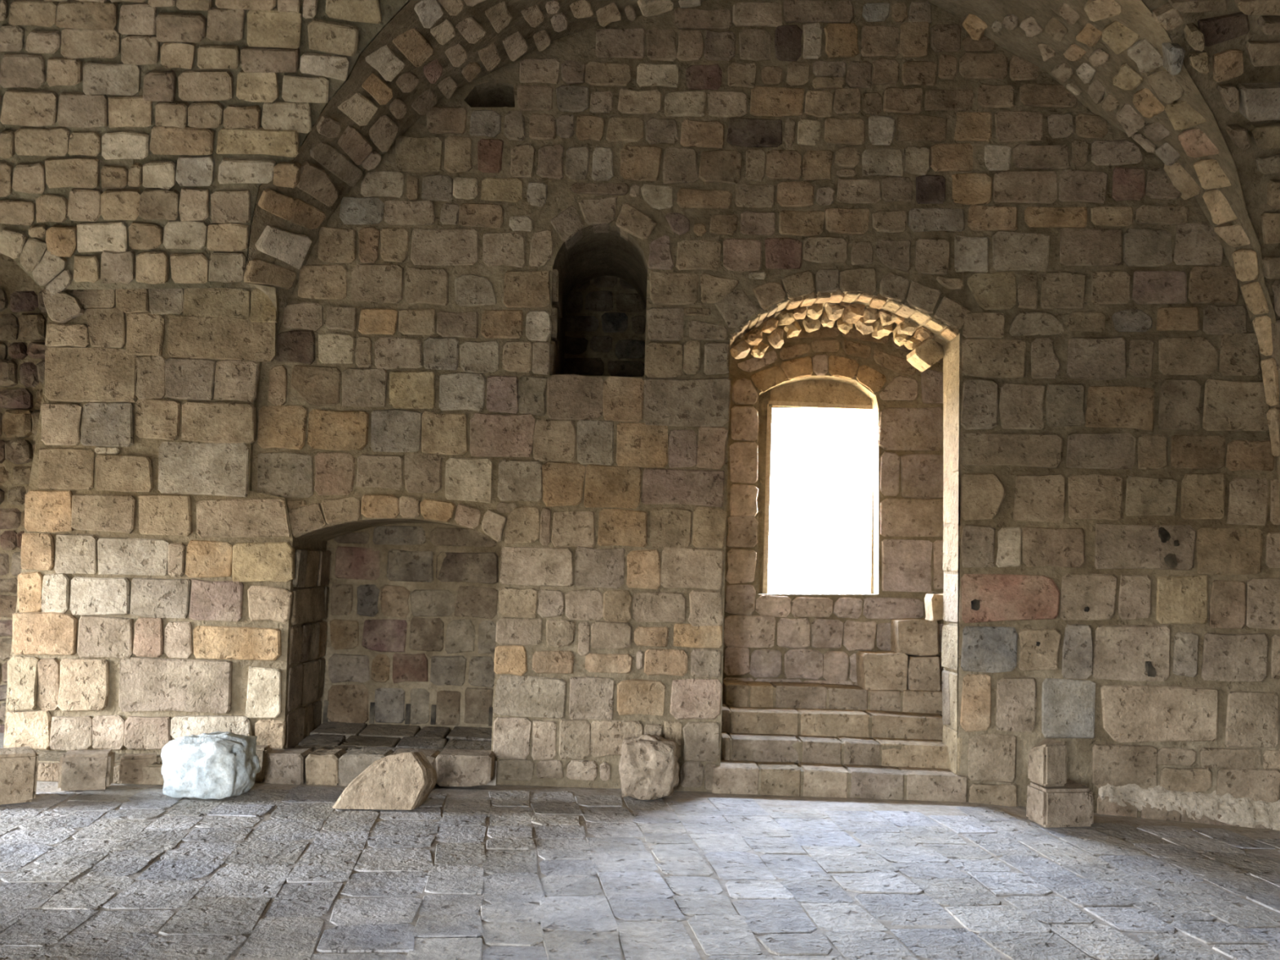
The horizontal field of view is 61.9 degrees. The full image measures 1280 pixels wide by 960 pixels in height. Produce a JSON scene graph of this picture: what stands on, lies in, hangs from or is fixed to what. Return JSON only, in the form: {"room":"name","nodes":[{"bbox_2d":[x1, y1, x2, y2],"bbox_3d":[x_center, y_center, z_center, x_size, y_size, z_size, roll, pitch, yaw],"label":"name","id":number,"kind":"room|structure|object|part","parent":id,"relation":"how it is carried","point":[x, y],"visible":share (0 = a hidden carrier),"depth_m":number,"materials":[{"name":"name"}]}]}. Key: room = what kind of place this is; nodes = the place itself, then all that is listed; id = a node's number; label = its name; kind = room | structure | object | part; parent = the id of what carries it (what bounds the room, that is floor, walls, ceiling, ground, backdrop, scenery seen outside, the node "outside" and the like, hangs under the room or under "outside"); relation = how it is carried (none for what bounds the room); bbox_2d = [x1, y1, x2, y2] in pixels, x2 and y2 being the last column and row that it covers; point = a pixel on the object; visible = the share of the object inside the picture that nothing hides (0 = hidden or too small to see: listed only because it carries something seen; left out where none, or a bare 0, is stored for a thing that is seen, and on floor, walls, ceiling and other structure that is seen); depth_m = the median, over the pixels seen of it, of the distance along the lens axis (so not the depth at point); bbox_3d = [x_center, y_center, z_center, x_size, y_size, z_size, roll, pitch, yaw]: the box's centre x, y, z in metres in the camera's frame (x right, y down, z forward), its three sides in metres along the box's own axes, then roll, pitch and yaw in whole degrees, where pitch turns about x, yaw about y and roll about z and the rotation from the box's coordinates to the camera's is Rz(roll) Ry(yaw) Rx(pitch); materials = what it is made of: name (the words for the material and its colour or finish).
{"room":"castle hall","nodes":[
{"label":"castle hall","id":0,"kind":"room"},
{"bbox_2d":[0,253,66,733],"bbox_3d":[-5.728,-0.004,9.012,2.950,4.876,1.800,2,-5,0],"label":"wall","id":1,"kind":"structure","parent":0,"point":[23,311],"depth_m":9.51,"materials":[{"name":"stone"}]},
{"bbox_2d":[3,287,306,755],"bbox_3d":[-3.589,0.390,8.094,2.069,3.744,0.381,2,-5,0],"label":"pillar","id":2,"kind":"structure","parent":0,"point":[155,587],"depth_m":7.92,"materials":[{"name":"stone"}]},
{"bbox_2d":[34,750,164,785],"bbox_3d":[-5.017,2.039,7.627,4.514,0.184,0.396,2,-5,0],"label":"trim","id":3,"kind":"structure","parent":2,"relation":"attached to","point":[48,762],"depth_m":7.44,"materials":[{"name":"stone"}]},
{"bbox_2d":[244,0,973,791],"bbox_3d":[-0.645,-2.010,9.169,6.971,9.300,2.030,2,-5,0],"label":"wall","id":4,"kind":"structure","parent":0,"point":[757,155],"depth_m":8.18,"materials":[{"name":"stone"}]},
{"bbox_2d":[550,224,648,377],"bbox_3d":[-0.321,-1.459,8.912,0.780,1.473,1.518,2,-5,0],"label":"wall niche","id":5,"kind":"object","parent":4,"relation":"in","point":[599,284],"visible":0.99,"depth_m":9.60,"materials":[{"name":"stone"}]},
{"bbox_2d":[762,400,873,593],"bbox_3d":[1.612,0.185,9.522,1.015,1.759,0.055,2,-5,0],"label":"window","id":6,"kind":"structure","parent":4,"relation":"in","point":[771,403],"depth_m":9.52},
{"bbox_3d":[1.136,0.168,9.522,0.042,1.699,0.055,2,-5,0],"label":"frame rail","id":7,"kind":"part","parent":6,"relation":"part of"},
{"bbox_3d":[1.642,-0.669,9.589,0.975,0.045,0.055,2,-5,0],"label":"frame rail","id":8,"kind":"part","parent":6,"relation":"part of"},
{"bbox_3d":[2.086,0.201,9.522,0.037,1.699,0.055,2,-5,0],"label":"frame rail","id":9,"kind":"part","parent":6,"relation":"part of","materials":[{"name":"white"}]},
{"bbox_2d":[0,733,1279,959],"bbox_3d":[0.336,1.850,2.163,15.200,0.037,14.600,2,-5,0],"label":"floor","id":10,"kind":"structure","parent":0,"point":[268,871],"depth_m":5.61,"materials":[{"name":"grey stone"}]},
{"bbox_2d":[0,746,38,804],"bbox_3d":[-4.104,1.888,6.805,0.425,0.313,0.308,5,-6,-35],"label":"block","id":11,"kind":"object","parent":10,"relation":"on","point":[18,765],"visible":1,"depth_m":6.75,"materials":[{"name":"stone"}]},
{"bbox_2d":[57,749,115,791],"bbox_3d":[-3.764,1.970,7.258,0.314,0.242,0.206,3,-5,-18],"label":"block","id":12,"kind":"object","parent":10,"relation":"on","point":[79,770],"visible":1,"depth_m":7.17,"materials":[{"name":"stone"}]},
{"bbox_2d":[119,753,159,783],"bbox_3d":[-3.509,2.023,7.482,0.255,0.191,0.104,4,-5,-21],"label":"block","id":13,"kind":"object","parent":10,"relation":"on","point":[131,765],"visible":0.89,"depth_m":7.43,"materials":[{"name":"stone"}]},
{"bbox_2d":[160,731,261,799],"bbox_3d":[-2.920,1.916,7.224,0.602,0.405,0.513,2,-5,0],"label":"marble block","id":14,"kind":"object","parent":10,"relation":"on","point":[217,765],"visible":1,"depth_m":7.03,"materials":[{"name":"white stone"}]},
{"bbox_2d":[254,745,271,782],"bbox_3d":[-2.743,2.040,7.694,0.133,0.243,0.146,2,-5,0],"label":"block","id":15,"kind":"object","parent":10,"relation":"on","point":[262,751],"visible":0.47,"depth_m":7.63,"materials":[{"name":"stone"}]},
{"bbox_2d":[262,747,495,786],"bbox_3d":[-1.887,2.098,7.761,1.635,0.269,0.268,2,-5,0],"label":"stone ledge","id":16,"kind":"object","parent":10,"relation":"on","point":[454,767],"visible":0.78,"depth_m":7.64,"materials":[{"name":"stone"}]},
{"bbox_2d":[332,751,437,809],"bbox_3d":[-1.671,1.962,7.072,0.634,0.370,0.371,2,-5,0],"label":"fragment","id":17,"kind":"object","parent":10,"relation":"on","point":[400,780],"visible":1,"depth_m":6.89,"materials":[{"name":"stone"}]},
{"bbox_2d":[618,733,679,799],"bbox_3d":[0.068,2.032,7.611,0.438,0.442,0.434,2,-5,0],"label":"boulder","id":18,"kind":"object","parent":10,"relation":"on","point":[649,767],"visible":1,"depth_m":7.44,"materials":[{"name":"stone"}]},
{"bbox_2d":[711,593,967,802],"bbox_3d":[1.546,1.638,8.502,1.983,1.526,1.279,2,-5,0],"label":"steps","id":19,"kind":"structure","parent":10,"relation":"on","point":[879,736],"depth_m":8.44,"materials":[{"name":"stone"}]},
{"bbox_2d":[1026,778,1093,827],"bbox_3d":[2.852,2.199,7.275,0.449,0.251,0.359,3,-5,-13],"label":"stone","id":20,"kind":"object","parent":10,"relation":"on","point":[1069,805],"visible":0.95,"depth_m":7.11,"materials":[{"name":"stone"}]},
{"bbox_2d":[1027,737,1066,786],"bbox_3d":[2.779,1.927,7.324,0.216,0.289,0.377,2,-5,0],"label":"stone","id":21,"kind":"object","parent":20,"relation":"on","point":[1047,758],"visible":1,"depth_m":7.18,"materials":[{"name":"stone"}]},
{"bbox_2d":[0,0,1279,525],"bbox_3d":[0.492,-2.644,1.732,15.253,4.954,13.088,2,-5,0],"label":"ceiling","id":22,"kind":"structure","parent":0,"point":[140,140],"depth_m":7.29,"materials":[{"name":"stone"}]},
{"bbox_2d":[951,0,1279,830],"bbox_3d":[4.827,-1.950,7.504,5.123,9.300,0.088,1,-5,16],"label":"wall","id":23,"kind":"structure","parent":0,"point":[1120,543],"depth_m":7.76,"materials":[{"name":"stone"}]}
]}

